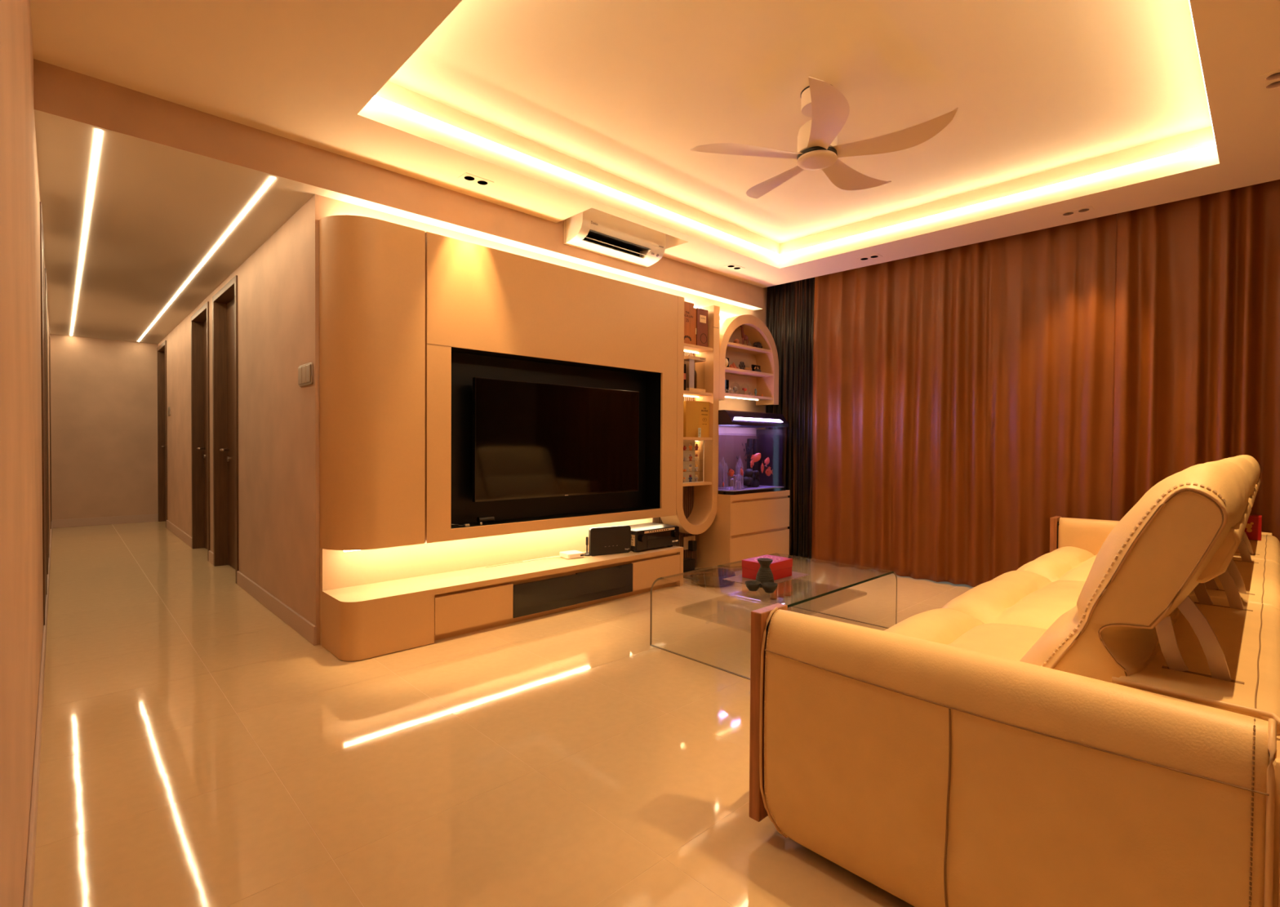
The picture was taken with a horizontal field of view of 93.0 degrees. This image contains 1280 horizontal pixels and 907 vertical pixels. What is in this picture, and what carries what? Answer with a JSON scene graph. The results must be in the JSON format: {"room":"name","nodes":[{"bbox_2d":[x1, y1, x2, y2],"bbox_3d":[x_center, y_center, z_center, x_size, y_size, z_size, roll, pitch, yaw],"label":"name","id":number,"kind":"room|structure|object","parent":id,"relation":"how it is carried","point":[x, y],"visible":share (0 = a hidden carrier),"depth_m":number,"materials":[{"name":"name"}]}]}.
{"room":"living room","nodes":[
{"label":"living room","id":0,"kind":"room"},
{"bbox_2d":[0,0,50,906],"bbox_3d":[-2.067,-0.407,1.958,0.150,2.869,15.200,0,1,-44],"label":"wall","id":1,"kind":"structure","parent":0,"point":[21,564],"depth_m":1.24,"materials":[{"name":"paint"}]},
{"bbox_2d":[22,520,52,906],"bbox_3d":[-2.018,0.976,2.035,0.010,0.100,14.900,0,1,-44],"label":"baseboard","id":2,"kind":"structure","parent":1,"relation":"attached to","point":[30,859],"depth_m":1.76,"materials":[{"name":"beige paint"}]},
{"bbox_2d":[40,201,47,625],"bbox_3d":[-3.440,-0.160,3.502,0.007,2.310,0.920,0,1,-44],"label":"door","id":3,"kind":"structure","parent":1,"relation":"in","point":[42,238],"depth_m":3.41,"materials":[{"name":"brown wood"}]},
{"bbox_2d":[44,267,49,574],"bbox_3d":[-4.603,-0.186,4.713,0.007,2.310,0.920,0,1,-44],"label":"door","id":4,"kind":"structure","parent":1,"relation":"in","point":[46,287],"depth_m":4.40,"materials":[{"name":"brown wood"}]},
{"bbox_2d":[48,326,51,528],"bbox_3d":[-6.764,-0.234,6.963,0.007,2.310,0.920,0,1,-44],"label":"door","id":5,"kind":"structure","parent":1,"relation":"in","point":[49,326],"depth_m":6.64,"materials":[{"name":"brown wood"}]},
{"bbox_2d":[49,333,158,519],"bbox_3d":[-6.798,-0.325,7.851,1.486,2.465,0.150,0,1,-44],"label":"wall","id":6,"kind":"structure","parent":0,"point":[104,392],"depth_m":7.72,"materials":[{"name":"paint"}]},
{"bbox_2d":[52,513,158,528],"bbox_3d":[-6.804,0.859,7.758,1.036,0.100,0.012,0,1,-44],"label":"baseboard","id":7,"kind":"structure","parent":6,"relation":"attached to","point":[59,523],"depth_m":7.73,"materials":[{"name":"beige paint"}]},
{"bbox_2d":[158,194,343,644],"bbox_3d":[-4.014,-0.275,5.692,0.140,2.465,6.821,0,1,-44],"label":"wall","id":8,"kind":"structure","parent":0,"point":[278,283],"depth_m":3.77,"materials":[{"name":"paint"}]},
{"bbox_2d":[156,340,167,527],"bbox_3d":[-6.079,-0.243,7.825,0.140,2.310,0.855,0,1,-44],"label":"door","id":9,"kind":"structure","parent":8,"relation":"in","point":[162,348],"depth_m":8.07,"materials":[{"name":"brown wood"}]},
{"bbox_2d":[167,406,170,415],"bbox_3d":[-5.658,-0.507,7.291,0.014,0.100,0.170,0,1,-44],"label":"wall switch","id":10,"kind":"object","parent":8,"relation":"attached to","point":[169,407],"visible":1,"depth_m":7.24,"materials":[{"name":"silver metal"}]},
{"bbox_2d":[166,520,191,547],"bbox_3d":[-5.157,0.884,6.784,0.014,0.100,1.958,0,1,-44],"label":"baseboard","id":11,"kind":"structure","parent":8,"relation":"attached to","point":[184,536],"depth_m":6.66,"materials":[{"name":"beige paint"}]},
{"bbox_2d":[191,301,209,561],"bbox_3d":[-4.103,-0.199,5.769,0.140,2.310,0.930,0,1,-44],"label":"door","id":12,"kind":"structure","parent":8,"relation":"in","point":[200,373],"depth_m":6.04,"materials":[{"name":"brown wood"}]},
{"bbox_2d":[208,550,213,565],"bbox_3d":[-3.754,0.915,5.323,0.014,0.100,0.228,0,1,-44],"label":"baseboard","id":13,"kind":"structure","parent":8,"relation":"attached to","point":[211,553],"depth_m":5.32,"materials":[{"name":"beige paint"}]},
{"bbox_2d":[212,275,239,583],"bbox_3d":[-3.293,-0.181,4.925,0.140,2.310,0.950,0,1,-44],"label":"door","id":14,"kind":"structure","parent":8,"relation":"in","point":[224,302],"depth_m":5.20,"materials":[{"name":"brown wood"}]},
{"bbox_2d":[236,570,316,645],"bbox_3d":[-2.363,0.946,3.875,0.014,0.100,1.884,0,1,-44],"label":"baseboard","id":15,"kind":"structure","parent":8,"relation":"attached to","point":[298,623],"depth_m":3.68,"materials":[{"name":"beige paint"}]},
{"bbox_2d":[297,362,313,386],"bbox_3d":[-1.787,-0.422,3.259,0.016,0.114,0.267,0,1,-44],"label":"wall switch","id":16,"kind":"object","parent":8,"relation":"attached to","point":[305,371],"visible":1,"depth_m":3.25,"materials":[{"name":"white plastic"}]},
{"bbox_2d":[34,109,761,343],"bbox_3d":[-3.070,-1.455,6.571,5.006,0.080,7.026,0,1,-44],"label":"ceiling","id":17,"kind":"structure","parent":0,"point":[157,211],"depth_m":3.63,"materials":[{"name":"paint"}]},
{"bbox_2d":[70,128,102,335],"bbox_3d":[-4.629,-1.400,5.002,0.018,0.004,6.870,0,1,-44],"label":"light strip","id":18,"kind":"object","parent":17,"relation":"attached to","point":[98,132],"visible":1,"depth_m":3.38,"materials":[{"name":"white plastic"}]},
{"bbox_2d":[137,176,275,341],"bbox_3d":[-4.152,-1.403,5.425,0.018,0.004,6.820,0,1,-44],"label":"light strip","id":19,"kind":"object","parent":17,"relation":"attached to","point":[271,180],"visible":1,"depth_m":3.92,"materials":[{"name":"white plastic"}]},
{"bbox_2d":[32,520,973,906],"bbox_3d":[-0.144,1.071,3.836,5.507,0.120,15.200,0,1,-44],"label":"floor","id":20,"kind":"structure","parent":0,"point":[197,749],"depth_m":2.10,"materials":[{"name":"beige tile"}]},
{"bbox_2d":[320,518,683,661],"bbox_3d":[-0.676,0.750,3.912,2.445,0.511,0.401,0,1,-44],"label":"tv stand","id":21,"kind":"object","parent":20,"relation":"on","point":[378,602],"visible":0.92,"depth_m":3.51,"materials":[{"name":"beige laminate"}]},
{"bbox_2d":[319,214,425,550],"bbox_3d":[-1.437,-0.362,3.273,0.470,1.723,0.232,0,1,-44],"label":"wall panel","id":22,"kind":"object","parent":21,"relation":"on","point":[372,270],"visible":1,"depth_m":3.17,"materials":[{"name":"beige laminate"}]},
{"bbox_2d":[559,550,583,559],"bbox_3d":[-0.468,0.694,4.168,0.134,0.032,0.132,0,1,-37],"label":"box","id":23,"kind":"object","parent":21,"relation":"on","point":[570,554],"visible":1,"depth_m":4.13,"materials":[{"name":"white plastic"}]},
{"bbox_2d":[583,536,591,555],"bbox_3d":[-0.369,0.646,4.235,0.056,0.130,0.056,0,1,-44],"label":"antenna","id":24,"kind":"object","parent":21,"relation":"on","point":[586,553],"visible":0.88,"depth_m":4.23,"materials":[{"name":"white plastic"}]},
{"bbox_2d":[588,524,631,555],"bbox_3d":[-0.211,0.614,4.288,0.326,0.194,0.032,0,1,-31],"label":"router","id":25,"kind":"object","parent":21,"relation":"on","point":[604,540],"visible":1,"depth_m":4.27,"materials":[{"name":"black plastic"}]},
{"bbox_2d":[627,522,679,551],"bbox_3d":[0.046,0.631,4.584,0.444,0.155,0.312,0,1,-44],"label":"receiver","id":26,"kind":"object","parent":21,"relation":"on","point":[650,535],"visible":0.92,"depth_m":4.49,"materials":[{"name":"black plastic"}]},
{"bbox_2d":[683,557,694,579],"bbox_3d":[0.419,0.942,4.978,0.250,0.110,0.290,0,1,-44],"label":"dock","id":27,"kind":"object","parent":20,"relation":"on","point":[688,562],"visible":0.35,"depth_m":5.05,"materials":[{"name":"black plastic"}]},
{"bbox_2d":[688,540,696,558],"bbox_3d":[0.433,0.826,5.164,0.092,0.163,0.054,0,1,-44],"label":"plug adapter","id":28,"kind":"object","parent":27,"relation":"on","point":[691,544],"visible":0.89,"depth_m":5.16,"materials":[{"name":"black plastic"}]},
{"bbox_2d":[690,568,735,586],"bbox_3d":[0.566,0.952,4.703,0.344,0.101,0.344,0,1,-44],"label":"robot vacuum","id":29,"kind":"object","parent":20,"relation":"on","point":[714,576],"visible":0.76,"depth_m":4.58,"materials":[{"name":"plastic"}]},
{"bbox_2d":[697,489,790,571],"bbox_3d":[0.942,0.667,5.483,0.894,0.652,0.372,0,1,-44],"label":"base cabinet","id":30,"kind":"object","parent":20,"relation":"on","point":[751,525],"visible":0.84,"depth_m":5.23,"materials":[{"name":"beige laminate"}]},
{"bbox_2d":[718,409,788,494],"bbox_3d":[0.943,-0.014,5.453,0.850,0.709,0.362,0,1,-44],"label":"aquarium","id":31,"kind":"object","parent":30,"relation":"on","point":[769,442],"visible":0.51,"depth_m":5.60,"materials":[{"name":"black"}]},
{"bbox_2d":[726,467,734,476],"bbox_3d":[0.771,0.167,5.168,0.027,0.086,0.120,0,1,-20],"label":"fish","id":32,"kind":"object","parent":31,"relation":"in","point":[731,473],"visible":1,"depth_m":5.15},
{"bbox_2d":[740,466,743,475],"bbox_3d":[0.877,0.150,5.255,0.024,0.084,0.101,0,1,-9],"label":"fish","id":33,"kind":"object","parent":31,"relation":"in","point":[741,469],"visible":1,"depth_m":5.22},
{"bbox_2d":[736,442,759,487],"bbox_3d":[1.012,0.107,5.562,0.306,0.422,0.177,0,1,-44],"label":"rock","id":34,"kind":"object","parent":31,"relation":"in","point":[750,477],"visible":0.96,"depth_m":5.50,"materials":[{"name":"grey stone"}]},
{"bbox_2d":[750,457,753,467],"bbox_3d":[1.000,0.077,5.408,0.027,0.099,0.108,1,1,20],"label":"fish","id":35,"kind":"object","parent":31,"relation":"in","point":[752,460],"visible":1,"depth_m":5.37},
{"bbox_2d":[718,409,788,427],"bbox_3d":[0.945,-0.307,5.448,0.850,0.124,0.362,0,1,-44],"label":"hood","id":36,"kind":"object","parent":31,"relation":"attached to","point":[726,417],"depth_m":5.29,"materials":[{"name":"black"}]},
{"bbox_2d":[751,453,760,465],"bbox_3d":[1.034,0.053,5.447,0.102,0.115,0.029,1,1,15],"label":"fish","id":37,"kind":"object","parent":31,"relation":"in","point":[757,457],"visible":0.95,"depth_m":5.43},
{"bbox_2d":[760,462,764,473],"bbox_3d":[1.100,0.116,5.461,0.029,0.123,0.095,0,1,7],"label":"fish","id":38,"kind":"object","parent":31,"relation":"in","point":[762,465],"visible":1,"depth_m":5.43},
{"bbox_2d":[764,457,769,466],"bbox_3d":[1.170,0.082,5.598,0.022,0.096,0.064,0,1,-30],"label":"fish","id":39,"kind":"object","parent":31,"relation":"in","point":[766,460],"visible":1,"depth_m":5.59},
{"bbox_2d":[764,466,773,475],"bbox_3d":[1.170,0.160,5.497,0.031,0.089,0.136,1,1,40],"label":"fish","id":40,"kind":"object","parent":31,"relation":"in","point":[768,471],"visible":1,"depth_m":5.47},
{"bbox_2d":[649,553,897,679],"bbox_3d":[0.773,0.848,3.375,1.244,0.352,0.780,0,1,-44],"label":"coffee table","id":41,"kind":"object","parent":20,"relation":"on","point":[778,554],"visible":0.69,"depth_m":3.24,"materials":[{"name":"clear glass"}]},
{"bbox_2d":[745,580,760,591],"bbox_3d":[0.558,0.656,2.998,0.080,0.040,0.080,0,1,-44],"label":"cup","id":42,"kind":"object","parent":41,"relation":"on","point":[752,585],"visible":1,"depth_m":2.98,"materials":[{"name":"black ceramic"}]},
{"bbox_2d":[755,558,773,587],"bbox_3d":[0.634,0.607,3.084,0.092,0.137,0.092,0,1,-44],"label":"bottle","id":43,"kind":"object","parent":41,"relation":"on","point":[764,574],"visible":0.81,"depth_m":3.06,"materials":[{"name":"black ceramic"}]},
{"bbox_2d":[722,571,808,583],"bbox_3d":[0.690,0.671,3.301,0.450,0.002,0.255,0,1,-44],"label":"placemat","id":44,"kind":"object","parent":41,"relation":"on","point":[739,579],"visible":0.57,"depth_m":3.25,"materials":[{"name":"fabric"}]},
{"bbox_2d":[742,554,792,580],"bbox_3d":[0.693,0.623,3.305,0.238,0.094,0.167,0,1,-44],"label":"gift box","id":45,"kind":"object","parent":44,"relation":"on","point":[780,567],"visible":0.59,"depth_m":3.26,"materials":[{"name":"red cardboard"}]},
{"bbox_2d":[760,582,777,593],"bbox_3d":[0.632,0.657,2.964,0.080,0.040,0.080,0,1,-44],"label":"cup","id":46,"kind":"object","parent":41,"relation":"on","point":[768,587],"visible":1,"depth_m":2.94,"materials":[{"name":"black ceramic"}]},
{"bbox_2d":[769,587,777,599],"bbox_3d":[0.750,0.771,3.413,0.038,0.096,0.038,0,1,-44],"label":"tumbler","id":47,"kind":"object","parent":41,"relation":"on","point":[773,596],"visible":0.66,"depth_m":3.40,"materials":[{"name":"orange glass"}]},
{"bbox_2d":[777,582,784,598],"bbox_3d":[0.800,0.770,3.454,0.038,0.096,0.038,0,1,-44],"label":"tumbler","id":48,"kind":"object","parent":41,"relation":"on","point":[780,585],"visible":0.7,"depth_m":3.44,"materials":[{"name":"orange glass"}]},
{"bbox_2d":[784,580,791,595],"bbox_3d":[0.850,0.770,3.496,0.038,0.096,0.038,0,1,-44],"label":"tumbler","id":49,"kind":"object","parent":41,"relation":"on","point":[787,584],"visible":0.75,"depth_m":3.48,"materials":[{"name":"orange glass"}]},
{"bbox_2d":[749,454,1279,906],"bbox_3d":[1.863,0.526,2.448,3.366,1.037,1.017,0,1,-44],"label":"sofa","id":50,"kind":"object","parent":20,"relation":"on","point":[1095,721],"visible":0.99,"depth_m":1.24,"materials":[{"name":"beige leather"}]},
{"bbox_2d":[884,608,1047,661],"bbox_3d":[1.029,0.769,1.840,1.040,0.385,0.704,0,1,-44],"label":"seat cushion","id":51,"kind":"object","parent":50,"relation":"on","point":[950,627],"depth_m":2.02,"materials":[{"name":"beige leather"}]},
{"bbox_2d":[942,570,1085,629],"bbox_3d":[1.772,0.763,2.554,1.009,0.385,0.704,0,1,-44],"label":"seat cushion","id":52,"kind":"object","parent":50,"relation":"on","point":[1017,597],"depth_m":2.46,"materials":[{"name":"beige leather"}]},
{"bbox_2d":[1016,546,1097,582],"bbox_3d":[2.512,0.757,3.264,1.029,0.385,0.704,0,1,-44],"label":"seat cushion","id":53,"kind":"object","parent":50,"relation":"on","point":[1062,562],"depth_m":3.22,"materials":[{"name":"beige leather"}]},
{"bbox_2d":[1244,514,1262,540],"bbox_3d":[3.041,0.366,3.022,0.102,0.116,0.075,0,1,-44],"label":"carton","id":54,"kind":"object","parent":50,"relation":"on","point":[1253,529],"visible":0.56,"depth_m":2.98,"materials":[{"name":"red cardboard"}]},
{"bbox_2d":[1245,522,1253,532],"bbox_3d":[2.997,0.364,2.996,0.002,0.062,0.045,0,1,-44],"label":"print","id":55,"kind":"object","parent":54,"relation":"attached to","point":[1250,526],"depth_m":2.99,"materials":[{"name":"orange"}]},
{"bbox_2d":[343,201,767,485],"bbox_3d":[-0.144,-0.438,4.780,4.181,2.869,0.150,0,1,-44],"label":"wall","id":56,"kind":"structure","parent":0,"point":[731,404],"depth_m":4.63,"materials":[{"name":"paint"}]},
{"bbox_2d":[33,58,763,308],"bbox_3d":[-0.660,-1.563,4.098,4.957,0.403,0.126,0,1,-44],"label":"ceiling beam","id":57,"kind":"structure","parent":56,"relation":"attached to","point":[58,91],"depth_m":3.04,"materials":[{"name":"paint"}]},
{"bbox_2d":[425,231,677,542],"bbox_3d":[-0.524,-0.370,4.149,2.037,1.723,0.233,0,1,-44],"label":"wall","id":58,"kind":"structure","parent":56,"relation":"attached to","point":[491,313],"depth_m":3.89,"materials":[{"name":"beige laminate"}]},
{"bbox_2d":[450,523,469,526],"bbox_3d":[-1.084,0.421,3.572,0.151,0.022,0.068,0,1,-44],"label":"cable","id":59,"kind":"object","parent":58,"relation":"on","point":[468,524],"visible":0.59,"depth_m":3.58,"materials":[{"name":"black plastic"}]},
{"bbox_2d":[476,515,494,524],"bbox_3d":[-0.940,0.407,3.696,0.100,0.048,0.036,0,1,-44],"label":"stick","id":60,"kind":"object","parent":58,"relation":"in","point":[480,520],"visible":1,"depth_m":3.68,"materials":[{"name":"black plastic"}]},
{"bbox_2d":[472,377,639,502],"bbox_3d":[-0.541,-0.087,4.144,1.355,0.748,0.132,0,1,-44],"label":"television","id":61,"kind":"object","parent":58,"relation":"attached to","point":[531,439],"visible":1,"depth_m":4.00,"materials":[{"name":"black glass"}]},
{"bbox_2d":[564,208,666,267],"bbox_3d":[-0.163,-1.575,4.339,0.788,0.288,0.212,0,1,-44],"label":"air conditioner","id":62,"kind":"object","parent":56,"relation":"attached to","point":[593,230],"visible":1,"depth_m":4.27,"materials":[{"name":"white plastic"},{"name":"black plastic"}]},
{"bbox_2d":[652,351,697,568],"bbox_3d":[0.292,0.065,5.086,0.577,1.860,0.027,0,1,-44],"label":"panel","id":63,"kind":"object","parent":56,"relation":"attached to","point":[688,491],"visible":0.05,"depth_m":5.18,"materials":[{"name":"brown wood"}]},
{"bbox_2d":[683,535,695,550],"bbox_3d":[0.424,0.764,5.197,0.150,0.110,0.015,0,1,-44],"label":"wall socket","id":64,"kind":"object","parent":63,"relation":"attached to","point":[686,539],"visible":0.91,"depth_m":5.17,"materials":[{"name":"beige"}]},
{"bbox_2d":[660,295,719,534],"bbox_3d":[0.408,-0.289,5.027,0.520,1.900,0.204,0,1,-44],"label":"display shelf","id":65,"kind":"object","parent":56,"relation":"attached to","point":[704,512],"visible":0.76,"depth_m":5.09,"materials":[{"name":"beige laminate"}]},
{"bbox_2d":[684,364,685,390],"bbox_3d":[0.308,-0.613,4.913,0.062,0.215,0.122,0,1,-44],"label":"box","id":66,"kind":"object","parent":65,"relation":"on","point":[684,364],"visible":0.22,"depth_m":4.88,"materials":[{"name":"black"}]},
{"bbox_2d":[683,440,704,483],"bbox_3d":[0.389,0.064,5.019,0.312,0.350,0.102,0,1,-44],"label":"case","id":67,"kind":"object","parent":65,"relation":"on","point":[686,442],"visible":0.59,"depth_m":5.09,"materials":[{"name":"plastic"}]},
{"bbox_2d":[688,443,692,450],"bbox_3d":[0.420,-0.057,5.034,0.040,0.059,0.023,0,1,-44],"label":"figurine","id":68,"kind":"object","parent":67,"relation":"on","point":[690,444],"visible":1,"depth_m":5.03,"materials":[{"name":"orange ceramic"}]},
{"bbox_2d":[684,355,706,392],"bbox_3d":[0.430,-0.652,5.030,0.215,0.290,0.121,0,1,-44],"label":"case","id":69,"kind":"object","parent":65,"relation":"on","point":[691,359],"visible":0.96,"depth_m":4.96,"materials":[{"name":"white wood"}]},
{"bbox_2d":[693,368,697,388],"bbox_3d":[0.438,-0.648,5.039,0.068,0.227,0.067,0,1,-44],"label":"bottle","id":70,"kind":"object","parent":69,"relation":"on","point":[695,371],"depth_m":5.02,"materials":[{"name":"brown"}]},
{"bbox_2d":[683,400,709,437],"bbox_3d":[0.456,-0.284,5.080,0.228,0.300,0.136,0,1,-44],"label":"box","id":71,"kind":"object","parent":65,"relation":"on","point":[695,413],"visible":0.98,"depth_m":5.01,"materials":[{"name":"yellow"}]},
{"bbox_2d":[697,427,701,437],"bbox_3d":[0.490,-0.172,4.991,0.033,0.078,0.003,0,1,-44],"label":"price tag","id":72,"kind":"object","parent":65,"relation":"on","point":[699,428],"visible":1,"depth_m":4.99,"materials":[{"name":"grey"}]},
{"bbox_2d":[693,307,707,346],"bbox_3d":[0.464,-1.041,5.074,0.174,0.318,0.132,0,1,-44],"label":"box","id":73,"kind":"object","parent":65,"relation":"on","point":[700,315],"visible":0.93,"depth_m":5.02,"materials":[{"name":"beige"}]},
{"bbox_2d":[684,301,718,344],"bbox_3d":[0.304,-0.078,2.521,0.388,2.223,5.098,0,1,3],"label":"box","id":74,"kind":"object","parent":65,"relation":"on","point":[688,307],"visible":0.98,"depth_m":4.92,"materials":[{"name":"brown cardboard"}]},
{"bbox_2d":[719,314,778,405],"bbox_3d":[0.922,-0.851,5.509,0.894,0.781,0.204,0,1,-44],"label":"arched shelf","id":75,"kind":"object","parent":56,"relation":"attached to","point":[766,382],"visible":0.72,"depth_m":5.61,"materials":[{"name":"beige laminate"}]},
{"bbox_2d":[724,358,728,366],"bbox_3d":[0.720,-0.794,5.264,0.096,0.100,0.096,0,1,-44],"label":"round vase","id":76,"kind":"object","parent":75,"relation":"on","point":[726,359],"visible":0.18,"depth_m":5.23,"materials":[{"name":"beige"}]},
{"bbox_2d":[728,362,739,368],"bbox_3d":[0.838,-0.778,5.406,0.143,0.066,0.069,0,1,-44],"label":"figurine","id":77,"kind":"object","parent":75,"relation":"on","point":[733,366],"visible":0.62,"depth_m":5.38,"materials":[{"name":"brown"}]},
{"bbox_2d":[730,385,739,394],"bbox_3d":[0.850,-0.585,5.422,0.088,0.122,0.088,0,1,-44],"label":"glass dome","id":78,"kind":"object","parent":75,"relation":"on","point":[735,388],"visible":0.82,"depth_m":5.41,"materials":[{"name":"clear glass"}]},
{"bbox_2d":[733,338,739,343],"bbox_3d":[0.862,-0.994,5.425,0.056,0.059,0.056,0,1,-44],"label":"ball","id":79,"kind":"object","parent":75,"relation":"on","point":[736,340],"visible":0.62,"depth_m":5.40,"materials":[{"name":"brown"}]},
{"bbox_2d":[724,396,757,399],"bbox_3d":[0.891,-0.499,5.485,0.590,0.006,0.012,0,1,-44],"label":"light","id":80,"kind":"object","parent":75,"relation":"on","point":[725,397],"depth_m":5.50,"materials":[{"name":"white plastic"}]},
{"bbox_2d":[738,361,745,369],"bbox_3d":[0.922,-0.788,5.487,0.091,0.086,0.042,0,1,-44],"label":"figurine","id":81,"kind":"object","parent":75,"relation":"on","point":[741,365],"visible":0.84,"depth_m":5.47,"materials":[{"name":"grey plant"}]},
{"bbox_2d":[739,324,748,345],"bbox_3d":[0.946,-1.063,5.503,0.130,0.199,0.036,0,1,-44],"label":"carving","id":82,"kind":"object","parent":75,"relation":"on","point":[744,337],"visible":0.93,"depth_m":5.48,"materials":[{"name":"brown wood"}]},
{"bbox_2d":[744,366,751,370],"bbox_3d":[0.989,-0.772,5.565,0.106,0.052,0.041,0,1,-44],"label":"stone","id":83,"kind":"object","parent":75,"relation":"on","point":[749,368],"visible":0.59,"depth_m":5.55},
{"bbox_2d":[751,364,761,372],"bbox_3d":[1.093,-0.785,5.661,0.124,0.080,0.046,0,1,-44],"label":"picture frame","id":84,"kind":"object","parent":75,"relation":"on","point":[754,367],"visible":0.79,"depth_m":5.64,"materials":[{"name":"black"}]},
{"bbox_2d":[753,342,762,348],"bbox_3d":[1.091,-1.002,5.644,0.121,0.073,0.052,0,1,-44],"label":"carving","id":85,"kind":"object","parent":75,"relation":"on","point":[758,344],"visible":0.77,"depth_m":5.62,"materials":[{"name":"brown"}]},
{"bbox_2d":[30,0,1279,288],"bbox_3d":[2.206,-1.615,1.234,5.025,0.238,7.973,0,1,-44],"label":"ceiling","id":86,"kind":"structure","parent":0,"point":[307,72],"depth_m":2.86,"materials":[{"name":"white paint"}]},
{"bbox_2d":[457,172,493,186],"bbox_3d":[-0.928,-1.575,3.436,0.175,0.060,0.092,0,1,-44],"label":"recessed light","id":87,"kind":"object","parent":86,"relation":"in","point":[466,176],"visible":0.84,"depth_m":3.43,"materials":[{"name":"white paint"}]},
{"bbox_2d":[372,95,780,257],"bbox_3d":[-0.049,-1.654,3.932,3.410,0.014,0.016,0,1,-44],"label":"light strip","id":88,"kind":"object","parent":86,"relation":"attached to","point":[375,97],"visible":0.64,"depth_m":3.47,"materials":[{"name":"white plastic"}]},
{"bbox_2d":[723,263,744,270],"bbox_3d":[0.788,-1.589,5.085,0.175,0.060,0.092,0,1,-44],"label":"recessed light","id":89,"kind":"object","parent":86,"relation":"in","point":[732,266],"visible":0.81,"depth_m":5.08,"materials":[{"name":"white paint"}]},
{"bbox_2d":[764,276,814,559],"bbox_3d":[1.432,-0.362,5.788,0.040,2.694,0.546,0,1,-44],"label":"curtain","id":90,"kind":"object","parent":86,"relation":"hanging from","point":[789,305],"visible":0.69,"depth_m":5.74,"materials":[{"name":"black fabric"}]},
{"bbox_2d":[856,253,882,261],"bbox_3d":[1.815,-1.578,4.805,0.092,0.060,0.175,0,1,-44],"label":"recessed light","id":91,"kind":"object","parent":86,"relation":"in","point":[875,255],"visible":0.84,"depth_m":4.80,"materials":[{"name":"white paint"}]},
{"bbox_2d":[811,213,1116,586],"bbox_3d":[2.338,-0.340,4.737,0.085,2.694,2.206,0,1,-44],"label":"curtain","id":92,"kind":"object","parent":86,"relation":"hanging from","point":[962,396],"visible":0.9,"depth_m":4.61,"materials":[{"name":"brown fabric"}]},
{"bbox_2d":[780,142,1215,256],"bbox_3d":[2.101,-1.644,4.144,0.016,0.014,2.657,0,1,-44],"label":"light strip","id":93,"kind":"object","parent":86,"relation":"attached to","point":[1212,144],"visible":0.9,"depth_m":3.82,"materials":[{"name":"white plastic"}]},
{"bbox_2d":[1057,205,1094,217],"bbox_3d":[2.761,-1.557,3.843,0.092,0.060,0.175,0,1,-44],"label":"recessed light","id":94,"kind":"object","parent":86,"relation":"in","point":[1089,208],"visible":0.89,"depth_m":3.84,"materials":[{"name":"white paint"}]},
{"bbox_2d":[1111,179,1279,542],"bbox_3d":[3.579,-0.312,3.411,0.088,2.694,1.471,0,1,-44],"label":"curtain","id":95,"kind":"object","parent":86,"relation":"hanging from","point":[1197,349],"visible":0.57,"depth_m":3.64,"materials":[{"name":"brown fabric"}]},
{"bbox_2d":[1188,0,1216,146],"bbox_3d":[1.803,-1.613,2.004,3.410,0.014,0.016,0,1,-44],"label":"light strip","id":96,"kind":"object","parent":86,"relation":"attached to","point":[1188,0],"visible":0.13,"depth_m":2.53,"materials":[{"name":"white plastic"}]},
{"bbox_2d":[1259,68,1279,93],"bbox_3d":[2.571,-1.537,2.453,0.175,0.060,0.092,0,1,-44],"label":"recessed light","id":97,"kind":"object","parent":86,"relation":"in","point":[1269,81],"visible":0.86,"depth_m":2.46,"materials":[{"name":"white paint"}]},
{"bbox_2d":[388,0,1212,243],"bbox_3d":[2.253,-1.765,1.315,5.507,0.120,8.329,0,1,-44],"label":"ceiling","id":98,"kind":"structure","parent":0,"point":[624,89],"depth_m":2.85,"materials":[{"name":"white paint"}]},
{"bbox_2d":[690,75,957,198],"bbox_3d":[0.896,-1.569,2.927,1.147,0.337,1.149,0,1,-44],"label":"ceiling fan","id":99,"kind":"object","parent":98,"relation":"hanging from","point":[828,108],"visible":1,"depth_m":2.85,"materials":[{"name":"white plastic"}]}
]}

